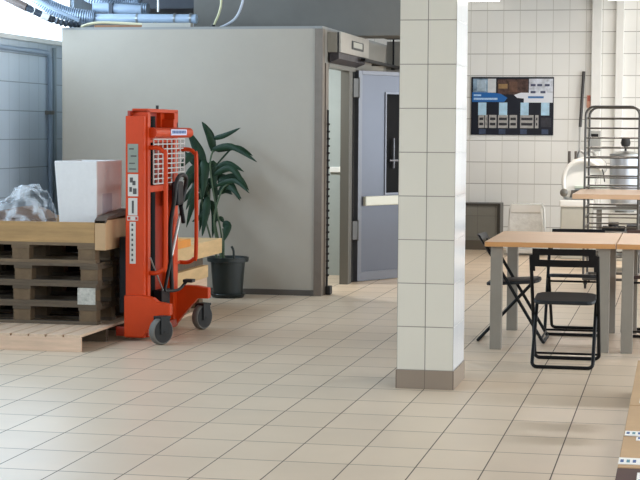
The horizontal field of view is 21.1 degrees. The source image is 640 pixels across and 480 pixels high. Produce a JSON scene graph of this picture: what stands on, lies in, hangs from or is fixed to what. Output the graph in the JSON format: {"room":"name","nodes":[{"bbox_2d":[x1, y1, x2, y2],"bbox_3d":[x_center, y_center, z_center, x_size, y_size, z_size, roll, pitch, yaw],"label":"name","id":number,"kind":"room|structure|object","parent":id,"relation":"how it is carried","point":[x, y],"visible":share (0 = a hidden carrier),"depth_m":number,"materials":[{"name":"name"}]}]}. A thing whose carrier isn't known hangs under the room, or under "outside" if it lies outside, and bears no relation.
{"room":"warehouse workroom","nodes":[
{"label":"warehouse workroom","id":0,"kind":"room"},
{"bbox_2d":[28,0,95,23],"bbox_3d":[-2.671,-2.412,17.706,0.729,0.389,0.202,0,4,-10],"label":"flexible duct","id":1,"kind":"object","parent":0,"point":[85,16],"visible":0.76,"depth_m":17.68,"materials":[{"name":"silver metal"}]},
{"bbox_2d":[0,0,193,214],"bbox_3d":[-4.504,-0.876,10.925,0.120,3.500,27.600,1,4,12],"label":"wall","id":2,"kind":"structure","parent":0,"point":[23,75],"depth_m":17.67,"materials":[{"name":"tile"}]},
{"bbox_2d":[0,44,54,211],"bbox_3d":[-3.104,-0.737,17.171,0.070,2.405,2.360,1,4,12],"label":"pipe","id":3,"kind":"object","parent":2,"relation":"attached to","point":[50,112],"visible":0.85,"depth_m":18.22,"materials":[{"name":"metal"}]},
{"bbox_2d":[3,0,53,22],"bbox_3d":[-2.876,-2.276,16.747,0.564,0.317,0.111,1,4,7],"label":"pipe","id":4,"kind":"object","parent":2,"relation":"attached to","point":[20,4],"visible":1,"depth_m":16.71,"materials":[{"name":"grey metal"}]},
{"bbox_2d":[0,32,61,46],"bbox_3d":[-3.534,-1.893,14.983,0.080,0.045,8.250,1,4,12],"label":"trim","id":5,"kind":"structure","parent":2,"relation":"attached to","point":[2,35],"depth_m":17.57,"materials":[{"name":"white plastic"}]},
{"bbox_2d":[52,48,56,214],"bbox_3d":[-2.841,-0.831,18.400,0.044,2.440,0.044,1,4,12],"label":"pipe","id":6,"kind":"object","parent":2,"relation":"attached to","point":[54,90],"visible":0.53,"depth_m":18.36,"materials":[{"name":"grey metal"}]},
{"bbox_2d":[63,0,70,27],"bbox_3d":[-3.630,-2.395,14.962,0.080,0.970,8.220,1,4,12],"label":"window","id":7,"kind":"structure","parent":2,"relation":"in","point":[65,2],"depth_m":18.93,"materials":[{"name":"white glass"}]},
{"bbox_2d":[85,0,149,13],"bbox_3d":[-2.276,-2.599,18.142,0.987,0.442,0.148,1,4,12],"label":"flexible duct","id":8,"kind":"object","parent":2,"relation":"on","point":[145,6],"visible":0.52,"depth_m":18.07,"materials":[{"name":"metal"}]},
{"bbox_2d":[62,29,314,289],"bbox_3d":[-1.297,-0.799,16.880,2.565,2.520,0.100,1,4,12],"label":"wall","id":9,"kind":"structure","parent":0,"point":[260,83],"depth_m":16.73,"materials":[{"name":"white paint"}]},
{"bbox_2d":[211,288,312,295],"bbox_3d":[-1.307,0.486,16.954,2.565,0.055,0.115,1,4,12],"label":"baseboard","id":10,"kind":"structure","parent":9,"relation":"attached to","point":[245,290],"depth_m":16.71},
{"bbox_2d":[62,26,386,46],"bbox_3d":[-0.887,-2.177,18.540,2.635,0.025,3.680,1,4,12],"label":"trim","id":11,"kind":"structure","parent":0,"point":[232,27],"depth_m":16.77,"materials":[{"name":"grey metal"}]},
{"bbox_2d":[33,0,78,21],"bbox_3d":[-2.716,-2.347,17.210,0.600,0.311,0.044,0,4,-8],"label":"pipe","id":12,"kind":"object","parent":11,"relation":"attached to","point":[37,1],"visible":0.99,"depth_m":17.21,"materials":[{"name":"metal"}]},
{"bbox_2d":[50,14,80,27],"bbox_3d":[-2.538,-2.166,16.964,0.368,0.147,0.125,-1,4,-19],"label":"coiled hose","id":13,"kind":"object","parent":11,"relation":"on","point":[65,23],"visible":0.75,"depth_m":16.93,"materials":[{"name":"grey plastic"}]},
{"bbox_2d":[81,21,141,26],"bbox_3d":[-1.955,-2.141,17.093,0.906,0.075,0.078,1,4,12],"label":"cable","id":14,"kind":"object","parent":11,"relation":"on","point":[96,22],"visible":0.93,"depth_m":17.13,"materials":[{"name":"beige plastic"}]},
{"bbox_2d":[94,25,141,26],"bbox_3d":[-1.989,-2.114,17.025,0.500,0.028,0.060,1,4,12],"label":"batten","id":15,"kind":"object","parent":11,"relation":"on","point":[94,25],"visible":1,"depth_m":17.00,"materials":[{"name":"brown wood"}]},
{"bbox_2d":[113,0,141,2],"bbox_3d":[-2.279,-2.624,18.487,0.735,0.322,0.146,1,4,12],"label":"flexible duct","id":16,"kind":"object","parent":11,"relation":"on","point":[126,1],"visible":0.15,"depth_m":18.38,"materials":[{"name":"silver metal"}]},
{"bbox_2d":[94,13,197,22],"bbox_3d":[-1.791,-2.233,17.641,1.091,0.188,0.104,1,4,12],"label":"duct","id":17,"kind":"object","parent":11,"relation":"on","point":[137,18],"visible":0.82,"depth_m":17.59,"materials":[{"name":"silver metal"}]},
{"bbox_2d":[92,3,141,13],"bbox_3d":[-2.102,-2.397,17.814,0.513,0.130,0.123,1,4,6],"label":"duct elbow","id":18,"kind":"object","parent":17,"relation":"attached to","point":[111,8],"visible":0.98,"depth_m":17.77,"materials":[{"name":"blue"}]},
{"bbox_2d":[142,23,192,26],"bbox_3d":[-1.502,-2.112,16.912,0.500,0.045,0.080,1,4,12],"label":"duct","id":19,"kind":"object","parent":11,"relation":"on","point":[143,24],"visible":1,"depth_m":16.87,"materials":[{"name":"grey metal"}]},
{"bbox_2d":[0,248,639,479],"bbox_3d":[1.112,1.037,9.941,11.650,0.120,27.750,1,4,12],"label":"floor","id":20,"kind":"structure","parent":0,"point":[276,387],"depth_m":10.16,"materials":[{"name":"tile"}]},
{"bbox_2d":[4,244,80,309],"bbox_3d":[-2.454,0.298,14.248,1.580,0.760,0.550,1,4,12],"label":"load","id":21,"kind":"object","parent":20,"relation":"on","point":[7,247],"visible":0.02,"depth_m":13.88},
{"bbox_2d":[0,312,123,351],"bbox_3d":[-2.160,0.690,13.141,1.203,0.122,1.400,1,4,12],"label":"pallet","id":22,"kind":"object","parent":20,"relation":"on","point":[13,336],"visible":0.62,"depth_m":12.46,"materials":[{"name":"brown wood"}]},
{"bbox_2d":[0,294,123,324],"bbox_3d":[-2.189,0.531,13.464,1.205,0.156,0.800,1,4,12],"label":"wooden pallet","id":23,"kind":"object","parent":22,"relation":"on","point":[107,310],"visible":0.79,"depth_m":13.09,"materials":[{"name":"brown wood"}]},
{"bbox_2d":[0,277,118,304],"bbox_3d":[-2.189,0.376,13.452,1.204,0.156,0.806,1,4,12],"label":"wooden pallet","id":24,"kind":"object","parent":23,"relation":"on","point":[22,292],"visible":0.66,"depth_m":13.08,"materials":[{"name":"brown wood"}]},
{"bbox_2d":[0,257,118,283],"bbox_3d":[-2.175,0.221,13.442,1.206,0.156,0.800,1,4,12],"label":"wooden pallet","id":25,"kind":"object","parent":24,"relation":"on","point":[28,272],"visible":0.69,"depth_m":13.07,"materials":[{"name":"brown wood"}]},
{"bbox_2d":[0,241,118,263],"bbox_3d":[-2.192,0.065,13.436,1.206,0.156,0.800,1,4,12],"label":"wooden pallet","id":26,"kind":"object","parent":25,"relation":"on","point":[46,252],"visible":0.59,"depth_m":13.06,"materials":[{"name":"brown wood"}]},
{"bbox_2d":[0,215,94,242],"bbox_3d":[-2.194,-0.095,13.426,1.190,0.165,0.800,1,4,12],"label":"wooden crate","id":27,"kind":"object","parent":26,"relation":"on","point":[21,231],"visible":0.52,"depth_m":12.99,"materials":[{"name":"brown wood"}]},
{"bbox_2d":[0,218,55,221],"bbox_3d":[-2.436,-0.105,13.441,0.630,0.140,0.430,1,4,12],"label":"carton","id":28,"kind":"object","parent":27,"relation":"on","point":[1,219],"visible":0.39,"depth_m":13.22,"materials":[{"name":"white cardboard"}]},
{"bbox_2d":[0,205,57,218],"bbox_3d":[-2.339,-0.222,13.428,0.520,0.093,0.300,1,4,12],"label":"cardboard","id":29,"kind":"object","parent":28,"relation":"on","point":[32,211],"visible":0.92,"depth_m":13.28,"materials":[{"name":"brown cardboard"}]},
{"bbox_2d":[55,160,121,221],"bbox_3d":[-1.800,-0.324,13.391,0.344,0.591,0.600,1,4,12],"label":"box","id":30,"kind":"object","parent":27,"relation":"on","point":[87,190],"visible":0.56,"depth_m":13.11,"materials":[{"name":"white cardboard"}]},
{"bbox_2d":[95,208,125,250],"bbox_3d":[-1.585,-0.085,13.199,0.090,0.290,0.620,1,4,12],"label":"carton","id":31,"kind":"object","parent":26,"relation":"on","point":[109,227],"visible":0.79,"depth_m":13.01,"materials":[{"name":"cardboard"}]},
{"bbox_2d":[116,105,211,344],"bbox_3d":[-1.224,-0.151,13.367,0.538,1.784,1.384,1,4,12],"label":"pallet stacker","id":32,"kind":"object","parent":20,"relation":"on","point":[151,301],"visible":1,"depth_m":13.08,"materials":[{"name":"orange metal"}]},
{"bbox_2d":[178,237,221,317],"bbox_3d":[-1.469,0.297,15.116,0.852,0.665,1.510,1,4,12],"label":"wooden crate","id":33,"kind":"object","parent":20,"relation":"on","point":[196,270],"visible":0.22,"depth_m":15.01,"materials":[{"name":"brown wood"}]},
{"bbox_2d":[179,122,256,298],"bbox_3d":[-0.962,-0.291,16.442,0.797,1.678,0.400,1,4,12],"label":"potted plant","id":34,"kind":"object","parent":20,"relation":"on","point":[227,271],"visible":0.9,"depth_m":16.39,"materials":[{"name":"green plant"}]},
{"bbox_2d":[465,202,502,249],"bbox_3d":[2.200,-0.193,23.451,0.555,0.630,0.440,1,4,12],"label":"base cabinet","id":35,"kind":"object","parent":20,"relation":"on","point":[487,217],"visible":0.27,"depth_m":23.28,"materials":[{"name":"grey metal"}]},
{"bbox_2d":[476,232,548,343],"bbox_3d":[1.479,0.362,13.225,0.545,0.816,0.473,1,4,12],"label":"folding chair","id":36,"kind":"object","parent":20,"relation":"on","point":[512,280],"visible":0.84,"depth_m":13.04,"materials":[{"name":"black metal"}]},
{"bbox_2d":[506,203,546,252],"bbox_3d":[2.703,-0.158,22.449,0.500,0.636,0.455,1,4,12],"label":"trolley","id":37,"kind":"object","parent":20,"relation":"on","point":[522,216],"visible":0.61,"depth_m":22.23,"materials":[{"name":"white plastic"}]},
{"bbox_2d":[519,247,541,252],"bbox_3d":[2.702,0.131,22.472,0.460,0.055,0.425,1,4,12],"label":"tray","id":38,"kind":"object","parent":37,"relation":"on","point":[521,249],"depth_m":22.28,"materials":[{"name":"white plastic"}]},
{"bbox_2d":[485,231,621,352],"bbox_3d":[1.807,0.376,13.176,0.945,0.797,1.404,1,4,12],"label":"dining table","id":39,"kind":"object","parent":20,"relation":"on","point":[606,243],"visible":0.94,"depth_m":12.64,"materials":[{"name":"brown wood"}]},
{"bbox_2d":[529,248,600,369],"bbox_3d":[1.688,0.453,11.825,0.473,0.816,0.545,1,4,12],"label":"folding chair","id":40,"kind":"object","parent":20,"relation":"on","point":[553,298],"visible":1,"depth_m":11.68,"materials":[{"name":"black metal"}]},
{"bbox_2d":[543,229,604,336],"bbox_3d":[2.046,0.334,13.729,0.473,0.816,0.545,1,4,12],"label":"folding chair","id":41,"kind":"object","parent":20,"relation":"on","point":[548,275],"visible":0.38,"depth_m":13.62,"materials":[{"name":"black metal"}]},
{"bbox_2d":[579,71,584,149],"bbox_3d":[3.481,-1.068,23.228,0.290,2.422,0.237,1,4,12],"label":"squeegee","id":42,"kind":"object","parent":20,"relation":"on","point":[583,72],"visible":0.44,"depth_m":23.22,"materials":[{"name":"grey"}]},
{"bbox_2d":[559,131,607,259],"bbox_3d":[3.351,-0.576,21.808,0.585,1.620,0.550,1,4,12],"label":"mixer","id":43,"kind":"object","parent":20,"relation":"on","point":[572,180],"visible":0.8,"depth_m":21.63,"materials":[{"name":"white metal"}]},
{"bbox_2d":[572,189,639,199],"bbox_3d":[3.489,0.065,16.393,2.075,1.030,1.450,1,4,12],"label":"bench","id":44,"kind":"object","parent":20,"relation":"on","point":[618,194],"visible":1,"depth_m":15.85,"materials":[{"name":"brown wood"}]},
{"bbox_2d":[582,105,639,288],"bbox_3d":[3.045,-0.454,17.872,0.564,1.871,0.820,1,4,12],"label":"rack","id":45,"kind":"object","parent":20,"relation":"on","point":[595,107],"visible":0.65,"depth_m":17.52,"materials":[{"name":"metal"}]},
{"bbox_2d":[593,205,636,256],"bbox_3d":[4.024,-0.014,19.936,1.680,0.745,0.600,1,4,12],"label":"worktable","id":46,"kind":"object","parent":20,"relation":"on","point":[599,210],"visible":0.23,"depth_m":19.83,"materials":[{"name":"grey metal"}]},
{"bbox_2d":[602,222,624,230],"bbox_3d":[3.415,-0.162,19.988,0.260,0.095,0.230,1,4,12],"label":"pan","id":47,"kind":"object","parent":46,"relation":"on","point":[609,225],"visible":0.8,"depth_m":19.89,"materials":[{"name":"black metal"}]},
{"bbox_2d":[616,203,636,206],"bbox_3d":[3.758,-0.405,19.947,0.620,0.030,0.440,1,4,12],"label":"baking tray","id":48,"kind":"object","parent":46,"relation":"on","point":[617,203],"visible":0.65,"depth_m":19.79,"materials":[{"name":"metal"}]},
{"bbox_2d":[626,225,636,230],"bbox_3d":[3.951,-0.136,19.867,0.800,0.065,0.250,1,4,12],"label":"baking tray","id":49,"kind":"object","parent":46,"relation":"on","point":[627,225],"visible":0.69,"depth_m":19.82,"materials":[{"name":"grey metal"}]},
{"bbox_2d":[608,139,637,260],"bbox_3d":[3.846,-0.516,21.580,0.440,1.535,0.440,1,4,12],"label":"machine","id":50,"kind":"object","parent":20,"relation":"on","point":[624,142],"visible":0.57,"depth_m":21.41,"materials":[{"name":"silver metal"}]},
{"bbox_2d":[610,159,637,210],"bbox_3d":[3.828,-0.709,21.571,0.380,0.680,0.380,1,4,12],"label":"bowl","id":51,"kind":"object","parent":50,"relation":"on","point":[613,162],"depth_m":21.41,"materials":[{"name":"metal"}]},
{"bbox_2d":[615,468,639,479],"bbox_3d":[1.397,1.070,6.909,0.420,0.204,0.500,1,4,12],"label":"cardboard box","id":52,"kind":"object","parent":20,"relation":"on","point":[622,473],"visible":1,"depth_m":7.05,"materials":[{"name":"brown cardboard"}]},
{"bbox_2d":[616,233,639,353],"bbox_3d":[2.738,0.395,12.981,0.945,0.797,1.404,1,4,12],"label":"dining table","id":53,"kind":"object","parent":20,"relation":"on","point":[629,243],"visible":0.96,"depth_m":12.44,"materials":[{"name":"brown wood"}]},
{"bbox_2d":[617,437,639,468],"bbox_3d":[1.529,1.031,7.534,0.420,0.204,0.740,1,4,12],"label":"cardboard box","id":54,"kind":"object","parent":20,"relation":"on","point":[629,457],"visible":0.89,"depth_m":7.51,"materials":[{"name":"brown cardboard"}]},
{"bbox_2d":[620,230,639,337],"bbox_3d":[2.637,0.344,13.626,0.473,0.816,0.545,1,4,12],"label":"folding chair","id":55,"kind":"object","parent":20,"relation":"on","point":[628,231],"visible":0.07,"depth_m":13.51,"materials":[{"name":"black metal"}]},
{"bbox_2d":[623,406,639,436],"bbox_3d":[1.701,0.980,8.354,0.420,0.204,0.900,1,4,12],"label":"cardboard box","id":56,"kind":"object","parent":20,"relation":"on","point":[632,427],"visible":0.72,"depth_m":8.29,"materials":[{"name":"brown cardboard"}]},
{"bbox_2d":[629,360,639,405],"bbox_3d":[1.980,0.897,9.683,0.420,0.204,1.780,1,4,12],"label":"cardboard box","id":57,"kind":"object","parent":20,"relation":"on","point":[635,396],"visible":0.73,"depth_m":9.35,"materials":[{"name":"brown cardboard"}]},
{"bbox_2d":[328,69,340,274],"bbox_3d":[-0.772,-0.916,19.209,2.495,2.575,0.080,1,4,12],"label":"wall","id":58,"kind":"structure","parent":0,"point":[334,75],"depth_m":18.98,"materials":[{"name":"white paint"}]},
{"bbox_2d":[330,167,339,171],"bbox_3d":[0.176,-0.779,18.954,0.140,0.065,0.045,1,4,12],"label":"box","id":59,"kind":"object","parent":58,"relation":"attached to","point":[332,169],"visible":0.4,"depth_m":18.95,"materials":[{"name":"white plastic"}]},
{"bbox_2d":[325,29,386,281],"bbox_3d":[0.370,-0.858,18.409,0.070,2.575,3.580,1,4,12],"label":"wall","id":60,"kind":"structure","parent":0,"point":[376,52],"depth_m":19.14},
{"bbox_2d":[313,28,324,295],"bbox_3d":[-0.007,-0.745,16.604,0.075,2.575,0.115,1,4,12],"label":"trim","id":61,"kind":"structure","parent":60,"relation":"attached to","point":[319,127],"depth_m":16.56,"materials":[{"name":"grey metal"}]},
{"bbox_2d":[323,63,328,294],"bbox_3d":[0.056,-0.590,16.736,0.020,2.250,0.130,1,4,12],"label":"trim","id":62,"kind":"structure","parent":60,"relation":"attached to","point":[326,64],"depth_m":16.69,"materials":[{"name":"grey metal"}]},
{"bbox_2d":[325,110,331,294],"bbox_3d":[0.090,-0.366,16.753,0.051,1.800,0.110,1,4,12],"label":"seal","id":63,"kind":"object","parent":60,"relation":"attached to","point":[328,288],"visible":1,"depth_m":16.75,"materials":[{"name":"black rubber"}]},
{"bbox_2d":[329,64,355,71],"bbox_3d":[0.189,-1.743,17.419,0.095,0.035,1.400,1,4,12],"label":"trim","id":64,"kind":"structure","parent":60,"relation":"attached to","point":[331,66],"depth_m":17.34,"materials":[{"name":"metal"}]},
{"bbox_2d":[339,71,352,284],"bbox_3d":[0.271,-0.648,17.931,0.090,2.215,0.180,1,4,12],"label":"trim","id":65,"kind":"structure","parent":60,"relation":"attached to","point":[346,76],"depth_m":17.86,"materials":[{"name":"grey metal"}]},
{"bbox_2d":[327,31,368,67],"bbox_3d":[0.299,-1.921,17.441,0.145,0.300,1.530,1,4,12],"label":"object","id":66,"kind":"object","parent":60,"relation":"attached to","point":[345,49],"visible":0.97,"depth_m":17.09,"materials":[{"name":"grey metal"}]},
{"bbox_2d":[351,72,353,281],"bbox_3d":[0.299,-0.676,18.098,0.075,2.250,0.160,1,4,12],"label":"trim","id":67,"kind":"structure","parent":60,"relation":"attached to","point":[353,72],"depth_m":18.13,"materials":[{"name":"black metal"}]},
{"bbox_2d":[351,70,399,280],"bbox_3d":[0.709,-0.695,18.518,0.115,2.230,1.170,4,5,42],"label":"door","id":68,"kind":"structure","parent":60,"relation":"in","point":[374,225],"depth_m":18.37,"materials":[{"name":"grey metal"}]},
{"bbox_2d":[361,58,399,68],"bbox_3d":[0.618,-1.930,18.869,0.185,0.030,2.350,1,4,12],"label":"cable tray","id":69,"kind":"object","parent":60,"relation":"attached to","point":[373,62],"visible":0.93,"depth_m":18.66,"materials":[{"name":"black metal"}]},
{"bbox_2d":[387,42,399,71],"bbox_3d":[1.093,-0.996,20.132,0.635,2.640,0.100,1,4,12],"label":"wall","id":70,"kind":"structure","parent":0,"point":[389,44],"depth_m":20.05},
{"bbox_2d":[395,0,467,389],"bbox_3d":[0.717,-0.836,10.834,0.366,3.500,0.552,1,4,12],"label":"pillar","id":71,"kind":"structure","parent":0,"point":[433,33],"depth_m":10.62,"materials":[{"name":"tile"}]},
{"bbox_2d":[368,0,639,248],"bbox_3d":[3.958,-1.610,23.305,11.650,3.500,0.150,1,4,12],"label":"wall","id":72,"kind":"structure","parent":0,"point":[507,38],"depth_m":23.40,"materials":[{"name":"tile"}]},
{"bbox_2d":[471,77,553,134],"bbox_3d":[2.627,-1.830,23.476,1.122,0.790,0.034,1,4,12],"label":"poster","id":73,"kind":"object","parent":72,"relation":"attached to","point":[499,105],"visible":1,"depth_m":23.46,"materials":[{"name":"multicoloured paper"}]},
{"bbox_2d":[473,79,487,91],"bbox_3d":[2.253,-2.113,23.526,0.314,0.190,0.004,1,4,12],"label":"print","id":74,"kind":"object","parent":73,"relation":"on","point":[479,85],"depth_m":23.53},
{"bbox_2d":[478,115,483,127],"bbox_3d":[2.211,-1.627,23.565,0.079,0.178,0.004,1,4,12],"label":"print","id":75,"kind":"object","parent":73,"relation":"on","point":[480,117],"depth_m":23.56,"materials":[{"name":"grey paper"}]},
{"bbox_2d":[477,80,485,90],"bbox_3d":[2.214,-2.117,23.533,0.123,0.150,0.006,1,4,12],"label":"print","id":76,"kind":"object","parent":73,"relation":"on","point":[481,84],"depth_m":23.53},
{"bbox_2d":[479,129,485,133],"bbox_3d":[2.227,-1.488,23.570,0.090,0.067,0.004,1,4,12],"label":"print","id":77,"kind":"object","parent":73,"relation":"attached to","point":[481,131],"depth_m":23.57},
{"bbox_2d":[488,79,495,92],"bbox_3d":[2.352,-2.111,23.505,0.112,0.190,0.005,1,4,12],"label":"print","id":78,"kind":"object","parent":73,"relation":"on","point":[491,82],"depth_m":23.50},
{"bbox_2d":[489,115,495,127],"bbox_3d":[2.365,-1.623,23.533,0.101,0.178,0.004,1,4,12],"label":"print","id":79,"kind":"object","parent":73,"relation":"attached to","point":[492,118],"depth_m":23.53,"materials":[{"name":"grey paper"}]},
{"bbox_2d":[499,129,504,133],"bbox_3d":[2.490,-1.483,23.515,0.090,0.067,0.004,1,4,12],"label":"print","id":80,"kind":"object","parent":73,"relation":"attached to","point":[501,131],"depth_m":23.51},
{"bbox_2d":[498,84,507,88],"bbox_3d":[2.500,-2.100,23.474,0.123,0.063,0.006,1,4,12],"label":"print","id":81,"kind":"object","parent":73,"relation":"attached to","point":[500,86],"depth_m":23.47},
{"bbox_2d":[498,115,507,127],"bbox_3d":[2.502,-1.621,23.504,0.135,0.178,0.004,1,4,12],"label":"print","id":82,"kind":"object","parent":73,"relation":"attached to","point":[502,119],"depth_m":23.50,"materials":[{"name":"grey paper"}]},
{"bbox_2d":[509,82,516,91],"bbox_3d":[2.637,-2.089,23.446,0.112,0.142,0.005,1,4,12],"label":"print","id":83,"kind":"object","parent":73,"relation":"attached to","point":[512,85],"depth_m":23.45},
{"bbox_2d":[498,79,527,93],"bbox_3d":[2.632,-2.089,23.448,0.415,0.205,0.004,1,4,12],"label":"print","id":84,"kind":"object","parent":73,"relation":"attached to","point":[505,86],"depth_m":23.45},
{"bbox_2d":[509,115,516,127],"bbox_3d":[2.640,-1.618,23.476,0.101,0.178,0.004,1,4,12],"label":"print","id":85,"kind":"object","parent":73,"relation":"attached to","point":[512,118],"depth_m":23.48,"materials":[{"name":"grey paper"}]},
{"bbox_2d":[520,129,526,133],"bbox_3d":[2.776,-1.477,23.456,0.090,0.067,0.004,1,4,12],"label":"print","id":86,"kind":"object","parent":73,"relation":"attached to","point":[522,131],"depth_m":23.45},
{"bbox_2d":[520,115,533,127],"bbox_3d":[2.821,-1.614,23.438,0.179,0.178,0.004,1,4,12],"label":"print","id":87,"kind":"object","parent":73,"relation":"attached to","point":[526,121],"depth_m":23.44,"materials":[{"name":"grey paper"}]},
{"bbox_2d":[535,115,537,127],"bbox_3d":[2.953,-1.612,23.410,0.045,0.178,0.004,1,4,12],"label":"print","id":88,"kind":"object","parent":73,"relation":"attached to","point":[536,116],"depth_m":23.41,"materials":[{"name":"grey paper"}]},
{"bbox_2d":[529,79,552,92],"bbox_3d":[3.005,-2.086,23.370,0.325,0.213,0.004,1,4,12],"label":"print","id":89,"kind":"object","parent":73,"relation":"on","point":[535,85],"depth_m":23.37},
{"bbox_2d":[542,129,547,133],"bbox_3d":[3.062,-1.472,23.396,0.090,0.067,0.004,1,4,12],"label":"print","id":90,"kind":"object","parent":73,"relation":"attached to","point":[544,131],"depth_m":23.40},
{"bbox_2d":[541,118,550,126],"bbox_3d":[3.073,-1.599,23.386,0.135,0.126,0.004,1,4,12],"label":"print","id":91,"kind":"object","parent":73,"relation":"attached to","point":[545,122],"depth_m":23.38},
{"bbox_2d":[587,95,590,107],"bbox_3d":[3.636,-1.875,23.264,0.050,0.170,0.030,1,4,12],"label":"tag","id":92,"kind":"object","parent":72,"relation":"attached to","point":[588,96],"visible":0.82,"depth_m":23.25,"materials":[{"name":"red"}]},
{"bbox_2d":[590,0,601,249],"bbox_3d":[3.724,-1.607,23.237,0.130,3.500,0.080,1,4,12],"label":"trim","id":93,"kind":"structure","parent":72,"relation":"attached to","point":[596,4],"depth_m":23.15,"materials":[{"name":"white paint"}]},
{"bbox_2d":[614,0,624,151],"bbox_3d":[4.026,-1.601,23.179,0.105,3.500,0.070,1,4,12],"label":"trim","id":94,"kind":"structure","parent":72,"relation":"attached to","point":[619,62],"depth_m":23.10,"materials":[{"name":"white plastic"}]},
{"bbox_3d":[1.136,-2.575,9.710,11.650,0.120,27.750,1,4,12],"label":"ceiling","id":95,"kind":"structure","parent":0,"visible":0},
{"bbox_2d":[142,0,193,13],"bbox_3d":[-1.645,-2.896,19.719,1.200,0.550,1.000,1,4,12],"label":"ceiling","id":96,"kind":"structure","parent":95,"relation":"attached to","point":[165,6],"depth_m":19.25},
{"bbox_2d":[213,0,221,24],"bbox_3d":[-1.049,-2.578,17.464,0.124,0.890,0.024,1,4,12],"label":"cable","id":97,"kind":"object","parent":95,"relation":"hanging from","point":[220,7],"visible":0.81,"depth_m":17.47,"materials":[{"name":"beige plastic"}]},
{"bbox_2d":[219,0,243,26],"bbox_3d":[-0.909,-2.563,17.333,0.320,0.902,0.026,1,4,12],"label":"cable","id":98,"kind":"object","parent":95,"relation":"hanging from","point":[242,1],"visible":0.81,"depth_m":17.33,"materials":[{"name":"grey plastic"}]},
{"bbox_2d":[194,0,399,38],"bbox_3d":[-0.055,-2.631,18.480,2.530,0.900,0.600,1,4,12],"label":"wall","id":99,"kind":"structure","parent":95,"relation":"attached to","point":[367,19],"depth_m":18.20,"materials":[{"name":"grey paint"}]},
{"bbox_2d":[468,0,499,1],"bbox_3d":[1.945,-3.257,22.832,0.940,0.178,0.180,1,4,12],"label":"ceiling lamp","id":100,"kind":"object","parent":95,"relation":"attached to","point":[468,0],"visible":0.33,"depth_m":22.78,"materials":[{"name":"white plastic"}]},
{"bbox_3d":[1.004,-2.720,19.506,0.620,0.840,0.850,1,4,12],"label":"ceiling","id":101,"kind":"structure","parent":0,"visible":0},
{"bbox_2d":[391,40,395,69],"bbox_3d":[0.856,-2.157,20.023,0.040,0.350,0.070,1,4,12],"label":"hanging rod","id":102,"kind":"object","parent":101,"relation":"hanging from","point":[393,40],"visible":0.7,"depth_m":20.01,"materials":[{"name":"black metal"}]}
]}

